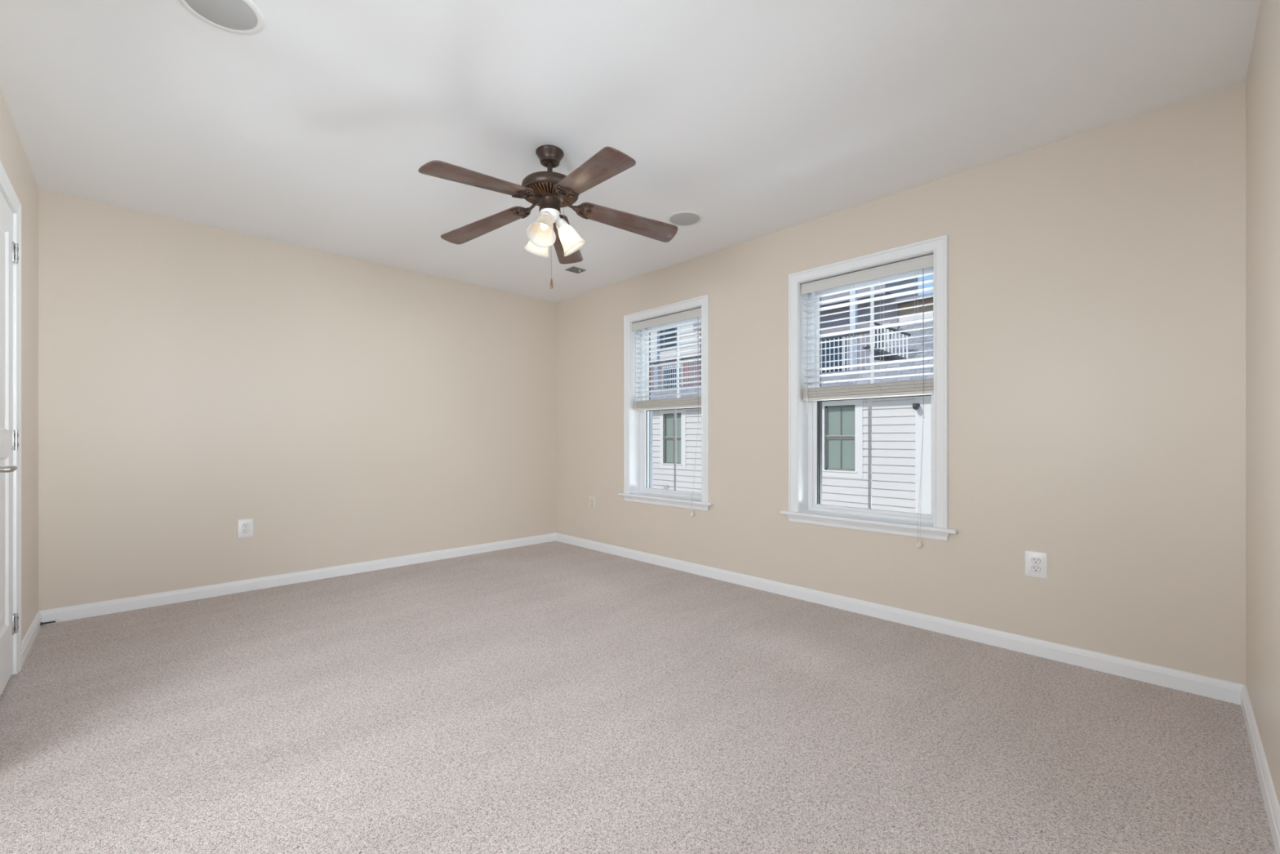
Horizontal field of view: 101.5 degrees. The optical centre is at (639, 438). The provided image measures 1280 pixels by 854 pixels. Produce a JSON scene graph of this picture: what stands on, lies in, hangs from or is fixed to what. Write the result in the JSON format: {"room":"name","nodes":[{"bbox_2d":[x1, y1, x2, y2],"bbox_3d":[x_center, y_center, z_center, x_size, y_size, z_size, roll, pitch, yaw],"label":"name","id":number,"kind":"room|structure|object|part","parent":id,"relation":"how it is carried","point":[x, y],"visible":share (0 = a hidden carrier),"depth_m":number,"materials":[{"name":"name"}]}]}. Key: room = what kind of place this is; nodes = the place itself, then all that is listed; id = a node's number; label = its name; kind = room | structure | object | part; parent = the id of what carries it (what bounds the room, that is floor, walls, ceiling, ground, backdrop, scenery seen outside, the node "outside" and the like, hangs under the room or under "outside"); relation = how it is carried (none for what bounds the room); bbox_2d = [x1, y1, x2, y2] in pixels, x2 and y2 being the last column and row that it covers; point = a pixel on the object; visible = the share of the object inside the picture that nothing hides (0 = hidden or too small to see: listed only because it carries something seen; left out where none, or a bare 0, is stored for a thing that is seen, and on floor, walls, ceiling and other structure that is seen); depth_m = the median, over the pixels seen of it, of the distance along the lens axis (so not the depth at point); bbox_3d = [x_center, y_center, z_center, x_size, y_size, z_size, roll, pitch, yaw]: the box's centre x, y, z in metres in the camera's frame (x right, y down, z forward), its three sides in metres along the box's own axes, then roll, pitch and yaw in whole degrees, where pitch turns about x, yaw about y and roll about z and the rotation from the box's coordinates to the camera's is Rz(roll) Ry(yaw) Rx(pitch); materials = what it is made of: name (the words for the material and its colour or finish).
{"room":"empty bedroom","nodes":[
{"label":"empty bedroom","id":0,"kind":"room"},
{"bbox_2d":[0,87,38,641],"bbox_3d":[-1.804,-0.180,1.217,0.140,2.440,4.632,0,0,-44],"label":"wall","id":1,"kind":"structure","parent":0,"point":[13,158],"depth_m":2.64,"materials":[{"name":"beige paint"}]},
{"bbox_2d":[0,160,21,696],"bbox_3d":[-2.534,-0.011,2.021,0.213,2.102,0.872,0,0,-44],"label":"door","id":2,"kind":"structure","parent":1,"relation":"in","point":[10,204],"depth_m":2.25,"materials":[{"name":"white paint"}]},
{"bbox_3d":[-2.301,0.108,1.881,0.073,0.064,0.148,0,0,-44],"label":"handle","id":3,"kind":"part","parent":2,"relation":"part of","materials":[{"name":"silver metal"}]},
{"bbox_2d":[21,610,41,666],"bbox_3d":[-3.086,1.001,2.646,0.014,0.078,0.795,0,0,-44],"label":"baseboard","id":4,"kind":"structure","parent":1,"relation":"attached to","point":[28,640],"depth_m":2.62,"materials":[{"name":"white paint"}]},
{"bbox_2d":[38,189,555,610],"bbox_3d":[-2.255,-0.180,4.148,3.698,2.440,0.200,0,0,-44],"label":"wall","id":5,"kind":"structure","parent":0,"point":[195,380],"depth_m":3.64,"materials":[{"name":"beige paint"}]},
{"bbox_2d":[40,619,60,625],"bbox_3d":[-3.282,1.020,2.910,0.074,0.020,0.020,0,0,-44],"label":"door stop","id":6,"kind":"object","parent":5,"relation":"attached to","point":[57,620],"visible":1,"depth_m":2.90,"materials":[{"name":"grey metal"}]},
{"bbox_2d":[237,518,253,537],"bbox_3d":[-2.696,0.610,3.574,0.089,0.125,0.009,0,0,-44],"label":"wall outlet","id":7,"kind":"object","parent":5,"relation":"attached to","point":[245,526],"visible":1,"depth_m":3.57,"materials":[{"name":"white plastic"}]},
{"bbox_2d":[242,528,248,533],"bbox_3d":[-2.694,0.630,3.572,0.034,0.027,0.003,0,0,-44],"label":"receptacle","id":8,"kind":"object","parent":7,"relation":"attached to","point":[244,531],"depth_m":3.57,"materials":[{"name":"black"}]},
{"bbox_2d":[242,523,248,527],"bbox_3d":[-2.694,0.591,3.572,0.034,0.027,0.003,0,0,-44],"label":"receptacle","id":9,"kind":"object","parent":7,"relation":"attached to","point":[244,525],"depth_m":3.57,"materials":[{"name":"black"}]},
{"bbox_2d":[39,533,555,624],"bbox_3d":[-2.109,1.001,4.141,3.498,0.078,0.014,0,0,-44],"label":"baseboard","id":10,"kind":"structure","parent":5,"relation":"attached to","point":[113,606],"depth_m":3.64,"materials":[{"name":"white paint"}]},
{"bbox_2d":[0,0,1261,302],"bbox_3d":[-0.619,-1.475,1.532,5.398,0.150,6.232,0,0,-44],"label":"ceiling","id":11,"kind":"structure","parent":0,"point":[314,128],"depth_m":2.15,"materials":[{"name":"white paint"}]},
{"bbox_2d":[178,0,264,35],"bbox_3d":[-1.357,-1.397,1.690,0.233,0.006,0.233,0,0,-44],"label":"ceiling speaker","id":12,"kind":"object","parent":11,"relation":"attached to","point":[235,16],"visible":1,"depth_m":1.72,"materials":[{"name":"white plastic"}]},
{"bbox_2d":[417,144,678,288],"bbox_3d":[-0.441,-1.069,2.535,1.259,0.662,1.289,0,0,-44],"label":"ceiling fan","id":13,"kind":"object","parent":11,"relation":"hanging from","point":[549,190],"visible":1,"depth_m":2.50,"materials":[{"name":"brown wood"}]},
{"bbox_3d":[-0.684,-1.112,2.257,0.145,0.006,0.527,1,9,39],"label":"blade","id":14,"kind":"part","parent":13,"relation":"part of","materials":[{"name":"brown wood"}]},
{"bbox_3d":[-0.804,-1.111,2.723,0.527,0.006,0.145,-9,-2,25],"label":"blade","id":15,"kind":"part","parent":13,"relation":"part of","materials":[{"name":"brown wood"}]},
{"bbox_3d":[-0.501,-0.999,2.622,0.136,0.130,0.136,2,32,-38],"label":"lamp shade","id":16,"kind":"part","parent":13,"relation":"part of","materials":[{"name":"white glass"}]},
{"bbox_3d":[-0.453,-0.999,2.459,0.136,0.130,0.136,21,-36,-24],"label":"lamp shade","id":17,"kind":"part","parent":13,"relation":"part of","materials":[{"name":"white glass"}]},
{"bbox_3d":[-0.452,-1.004,2.463,0.036,0.065,0.036,21,-36,-24],"label":"bulb","id":18,"kind":"part","parent":13,"relation":"part of","materials":[{"name":"white glass"}]},
{"bbox_3d":[-0.434,-0.920,2.564,0.002,0.270,0.003,0,0,-44],"label":"pull chain","id":19,"kind":"part","parent":13,"relation":"part of","materials":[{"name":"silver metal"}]},
{"bbox_3d":[-0.434,-0.763,2.564,0.013,0.050,0.013,0,0,-10],"label":"pull knob","id":20,"kind":"part","parent":13,"relation":"part of","materials":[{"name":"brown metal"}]},
{"bbox_3d":[-0.426,-1.114,2.945,0.145,0.006,0.527,-8,-8,1],"label":"blade","id":21,"kind":"part","parent":13,"relation":"part of","materials":[{"name":"brown wood"}]},
{"bbox_3d":[-0.353,-0.999,2.587,0.136,0.130,0.136,-30,12,3],"label":"lamp shade","id":22,"kind":"part","parent":13,"relation":"part of","materials":[{"name":"white glass"}]},
{"bbox_3d":[-0.211,-1.123,2.224,0.145,0.006,0.527,10,0,-35],"label":"blade","id":23,"kind":"part","parent":13,"relation":"part of","materials":[{"name":"brown wood"}]},
{"bbox_3d":[-0.062,-1.114,2.686,0.527,0.006,0.145,8,-16,-19],"label":"blade","id":24,"kind":"part","parent":13,"relation":"part of","materials":[{"name":"brown wood"}]},
{"bbox_2d":[564,266,586,273],"bbox_3d":[-0.533,-1.390,4.326,0.132,0.019,0.116,0,0,-44],"label":"ceiling vent","id":25,"kind":"object","parent":11,"relation":"in","point":[575,269],"visible":1,"depth_m":4.32,"materials":[{"name":"grey metal"}]},
{"bbox_2d":[666,210,702,226],"bbox_3d":[0.284,-1.397,3.323,0.233,0.006,0.233,0,0,-44],"label":"ceiling speaker","id":26,"kind":"object","parent":11,"relation":"attached to","point":[683,218],"visible":0.98,"depth_m":3.31,"materials":[{"name":"white plastic"}]},
{"bbox_2d":[669,213,700,225],"bbox_3d":[0.284,-1.397,3.323,0.193,0.005,0.193,0,0,-44],"label":"grille","id":27,"kind":"object","parent":26,"relation":"attached to","point":[675,219],"depth_m":3.32,"materials":[{"name":"grey"}]},
{"bbox_2d":[0,540,1275,853],"bbox_3d":[-0.619,1.100,1.532,5.398,0.120,6.232,0,0,-44],"label":"floor","id":28,"kind":"structure","parent":0,"point":[551,697],"depth_m":1.87,"materials":[{"name":"carpet"}]},
{"bbox_2d":[555,80,1245,684],"bbox_3d":[0.826,-0.180,3.774,0.200,2.440,5.032,0,0,-44],"label":"wall","id":29,"kind":"structure","parent":0,"point":[1097,277],"depth_m":2.51,"materials":[{"name":"beige paint"}]},
{"bbox_2d":[589,496,595,510],"bbox_3d":[-0.455,0.606,4.942,0.009,0.125,0.084,0,0,-44],"label":"wall outlet","id":30,"kind":"object","parent":29,"relation":"attached to","point":[592,499],"visible":1,"depth_m":4.93,"materials":[{"name":"beige paint"}]},
{"bbox_2d":[617,294,714,511],"bbox_3d":[0.274,-0.272,4.354,0.308,1.630,1.034,0,0,-44],"label":"window","id":31,"kind":"structure","parent":29,"relation":"in","point":[637,433],"depth_m":4.56,"materials":[{"name":"white paint"}]},
{"bbox_3d":[0.362,0.130,4.440,0.062,0.810,0.898,0,0,-44],"label":"exterior trim","id":32,"kind":"part","parent":31,"relation":"part of","materials":[{"name":"grey"}]},
{"bbox_3d":[0.224,0.486,4.306,0.171,0.022,1.034,0,0,-44],"label":"sill","id":33,"kind":"part","parent":31,"relation":"part of","materials":[{"name":"white paint"}]},
{"bbox_2d":[632,307,701,515],"bbox_3d":[0.208,-0.211,4.291,0.143,1.604,0.790,0,0,-44],"label":"window blind","id":34,"kind":"object","parent":31,"relation":"attached to","point":[689,402],"visible":0.85,"depth_m":4.29,"materials":[{"name":"grey plastic"}]},
{"bbox_3d":[0.238,-0.260,4.319,0.052,0.019,0.784,0,0,-44],"label":"rail","id":35,"kind":"part","parent":34,"relation":"part of","materials":[{"name":"grey plastic"}]},
{"bbox_3d":[0.451,-0.547,4.056,0.004,0.825,0.006,0,0,-44],"label":"lift cord","id":36,"kind":"part","parent":34,"relation":"part of","materials":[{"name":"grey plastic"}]},
{"bbox_3d":[0.310,-0.271,4.389,0.083,1.492,0.798,0,0,-44],"label":"frame","id":37,"kind":"part","parent":31,"relation":"part of","materials":[{"name":"white plastic"}]},
{"bbox_3d":[0.295,0.083,4.375,0.027,0.740,0.738,0,0,-44],"label":"sash","id":38,"kind":"part","parent":31,"relation":"part of","materials":[{"name":"glass"}]},
{"bbox_3d":[0.320,-0.621,4.400,0.027,0.732,0.738,0,0,-44],"label":"sash","id":39,"kind":"part","parent":31,"relation":"part of","materials":[{"name":"white plastic"}]},
{"bbox_2d":[779,234,958,541],"bbox_3d":[1.395,-0.272,3.201,0.308,1.630,1.034,0,0,-44],"label":"window","id":40,"kind":"structure","parent":29,"relation":"in","point":[805,430],"depth_m":3.22,"materials":[{"name":"white paint"}]},
{"bbox_3d":[1.483,0.130,3.286,0.062,0.810,0.898,0,0,-44],"label":"exterior trim","id":41,"kind":"part","parent":40,"relation":"part of","materials":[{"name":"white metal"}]},
{"bbox_2d":[800,253,933,546],"bbox_3d":[1.330,-0.211,3.137,0.143,1.604,0.790,0,0,-44],"label":"window blind","id":42,"kind":"object","parent":40,"relation":"attached to","point":[916,387],"visible":0.88,"depth_m":3.11,"materials":[{"name":"grey plastic"}]},
{"bbox_3d":[1.304,-0.617,3.223,0.062,0.705,0.013,0,0,-44],"label":"ladder cord","id":43,"kind":"part","parent":42,"relation":"part of","materials":[{"name":"white fabric"}]},
{"bbox_3d":[1.359,-0.260,3.166,0.052,0.019,0.784,0,0,-44],"label":"rail","id":44,"kind":"part","parent":42,"relation":"part of","materials":[{"name":"grey plastic"}]},
{"bbox_3d":[1.430,-0.617,3.093,0.062,0.705,0.013,0,0,-44],"label":"ladder cord","id":45,"kind":"part","parent":42,"relation":"part of","materials":[{"name":"white fabric"}]},
{"bbox_3d":[1.562,-0.617,2.957,0.062,0.705,0.013,0,0,-44],"label":"ladder cord","id":46,"kind":"part","parent":42,"relation":"part of","materials":[{"name":"white fabric"}]},
{"bbox_3d":[1.573,-0.547,2.903,0.004,0.825,0.006,0,0,-44],"label":"lift cord","id":47,"kind":"part","parent":42,"relation":"part of","materials":[{"name":"white fabric"}]},
{"bbox_3d":[1.346,0.486,3.153,0.171,0.022,1.034,0,0,-44],"label":"sill","id":48,"kind":"part","parent":40,"relation":"part of","materials":[{"name":"white paint"}]},
{"bbox_3d":[1.431,-0.271,3.236,0.083,1.492,0.798,0,0,-44],"label":"frame","id":49,"kind":"part","parent":40,"relation":"part of","materials":[{"name":"white plastic"}]},
{"bbox_3d":[1.417,0.083,3.222,0.027,0.740,0.738,0,0,-44],"label":"sash","id":50,"kind":"part","parent":40,"relation":"part of","materials":[{"name":"glass"}]},
{"bbox_3d":[1.442,-0.621,3.246,0.027,0.732,0.738,0,0,-44],"label":"sash","id":51,"kind":"part","parent":40,"relation":"part of","materials":[{"name":"white plastic"}]},
{"bbox_2d":[555,533,1244,704],"bbox_3d":[0.750,1.001,3.700,0.014,0.078,4.632,0,0,-44],"label":"baseboard","id":52,"kind":"structure","parent":29,"relation":"attached to","point":[1205,686],"depth_m":2.70,"materials":[{"name":"white paint"}]},
{"bbox_2d":[1024,550,1048,578],"bbox_3d":[1.905,0.605,2.515,0.009,0.125,0.090,0,0,-44],"label":"wall outlet","id":53,"kind":"object","parent":29,"relation":"attached to","point":[1036,563],"visible":1,"depth_m":2.51,"materials":[{"name":"white plastic"}]},
{"bbox_2d":[1031,565,1040,572],"bbox_3d":[1.904,0.624,2.514,0.001,0.029,0.037,0,0,-44],"label":"receptacle","id":54,"kind":"object","parent":53,"relation":"attached to","point":[1033,568],"depth_m":2.51,"materials":[{"name":"white plastic"}]},
{"bbox_2d":[1031,557,1040,564],"bbox_3d":[1.904,0.585,2.514,0.001,0.029,0.037,0,0,-44],"label":"receptacle","id":55,"kind":"object","parent":53,"relation":"attached to","point":[1033,560],"depth_m":2.51,"materials":[{"name":"white plastic"}]},
{"bbox_2d":[1245,0,1279,806],"bbox_3d":[1.113,-0.180,0.683,3.698,2.440,0.200,0,0,-44],"label":"wall","id":56,"kind":"structure","parent":0,"point":[1263,77],"depth_m":1.64,"materials":[{"name":"beige paint"}]},
{"bbox_2d":[1240,684,1279,853],"bbox_3d":[1.891,1.001,1.589,1.320,0.078,0.014,0,0,-44],"label":"baseboard","id":57,"kind":"structure","parent":56,"relation":"attached to","point":[1272,806],"depth_m":1.55,"materials":[{"name":"white paint"}]},
{"label":"outside","id":58,"kind":"structure","parent":0,"visible":0},
{"bbox_3d":[13.892,4.340,33.658,59.400,0.200,100.000,0,0,-44],"label":"ground","id":59,"kind":"structure","parent":58,"visible":0},
{"bbox_2d":[650,289,933,514],"bbox_3d":[1.284,0.050,18.616,4.150,8.380,28.012,0,0,-44],"label":"house","id":60,"kind":"structure","parent":59,"relation":"on","point":[897,423],"depth_m":12.39,"materials":[{"name":"white"}]},
{"bbox_3d":[0.616,-2.830,18.894,0.140,2.260,0.140,0,0,-44],"label":"post","id":61,"kind":"part","parent":60,"relation":"part of","materials":[{"name":"white wood"}]},
{"bbox_3d":[1.057,-0.015,16.379,0.035,1.570,0.760,0,0,-44],"label":"sash frame","id":62,"kind":"part","parent":60,"relation":"part of","materials":[{"name":"grey"}]},
{"bbox_2d":[666,414,680,462],"bbox_3d":[1.072,-0.020,16.394,0.012,1.560,0.760,0,0,-44],"label":"window","id":63,"kind":"structure","parent":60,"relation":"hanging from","point":[669,418],"depth_m":16.44,"materials":[{"name":"green glass"}]},
{"bbox_3d":[1.060,-2.252,18.251,0.060,1.005,7.200,0,0,-44],"label":"hand rail","id":64,"kind":"part","parent":60,"relation":"part of","materials":[{"name":"grey"}]},
{"bbox_3d":[4.811,-0.025,12.518,0.035,1.550,0.750,0,0,-44],"label":"sash frame","id":65,"kind":"part","parent":60,"relation":"part of","materials":[{"name":"grey"}]},
{"bbox_3d":[4.794,-0.074,12.502,0.017,0.028,0.750,0,0,-44],"label":"meeting rail","id":66,"kind":"part","parent":60,"relation":"part of","materials":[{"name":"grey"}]},
{"bbox_2d":[827,407,854,469],"bbox_3d":[4.826,-0.030,12.533,0.012,1.540,0.750,0,0,-44],"label":"window","id":67,"kind":"structure","parent":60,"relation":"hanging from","point":[841,420],"depth_m":12.51,"materials":[{"name":"green glass"}]},
{"bbox_3d":[4.755,-2.252,14.451,0.060,1.005,3.200,0,0,-44],"label":"hand rail","id":68,"kind":"part","parent":60,"relation":"part of","materials":[{"name":"grey"}]},
{"bbox_3d":[5.622,-2.830,13.746,0.140,2.260,0.140,0,0,-44],"label":"post","id":69,"kind":"part","parent":60,"relation":"part of","materials":[{"name":"white wood"}]},
{"bbox_2d":[650,277,933,413],"bbox_3d":[4.639,-1.960,21.871,5.100,12.400,28.000,0,0,-44],"label":"apartment building","id":70,"kind":"structure","parent":59,"relation":"on","point":[930,300],"depth_m":17.07,"materials":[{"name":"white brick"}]},
{"bbox_3d":[1.222,-4.760,22.593,0.025,1.600,1.000,0,0,-44],"label":"pane","id":71,"kind":"part","parent":70,"relation":"part of","materials":[{"name":"blue"}]},
{"bbox_3d":[1.361,-2.460,22.449,0.025,1.200,1.000,0,0,-44],"label":"pane","id":72,"kind":"part","parent":70,"relation":"part of","materials":[{"name":"blue"}]},
{"bbox_3d":[6.311,-2.610,17.359,0.025,1.500,0.800,0,0,-44],"label":"pane","id":73,"kind":"part","parent":70,"relation":"part of","materials":[{"name":"blue"}]},
{"bbox_3d":[7.426,-2.610,16.212,0.025,1.700,0.400,0,0,-44],"label":"pane","id":74,"kind":"part","parent":70,"relation":"part of","materials":[{"name":"blue"}]}
]}

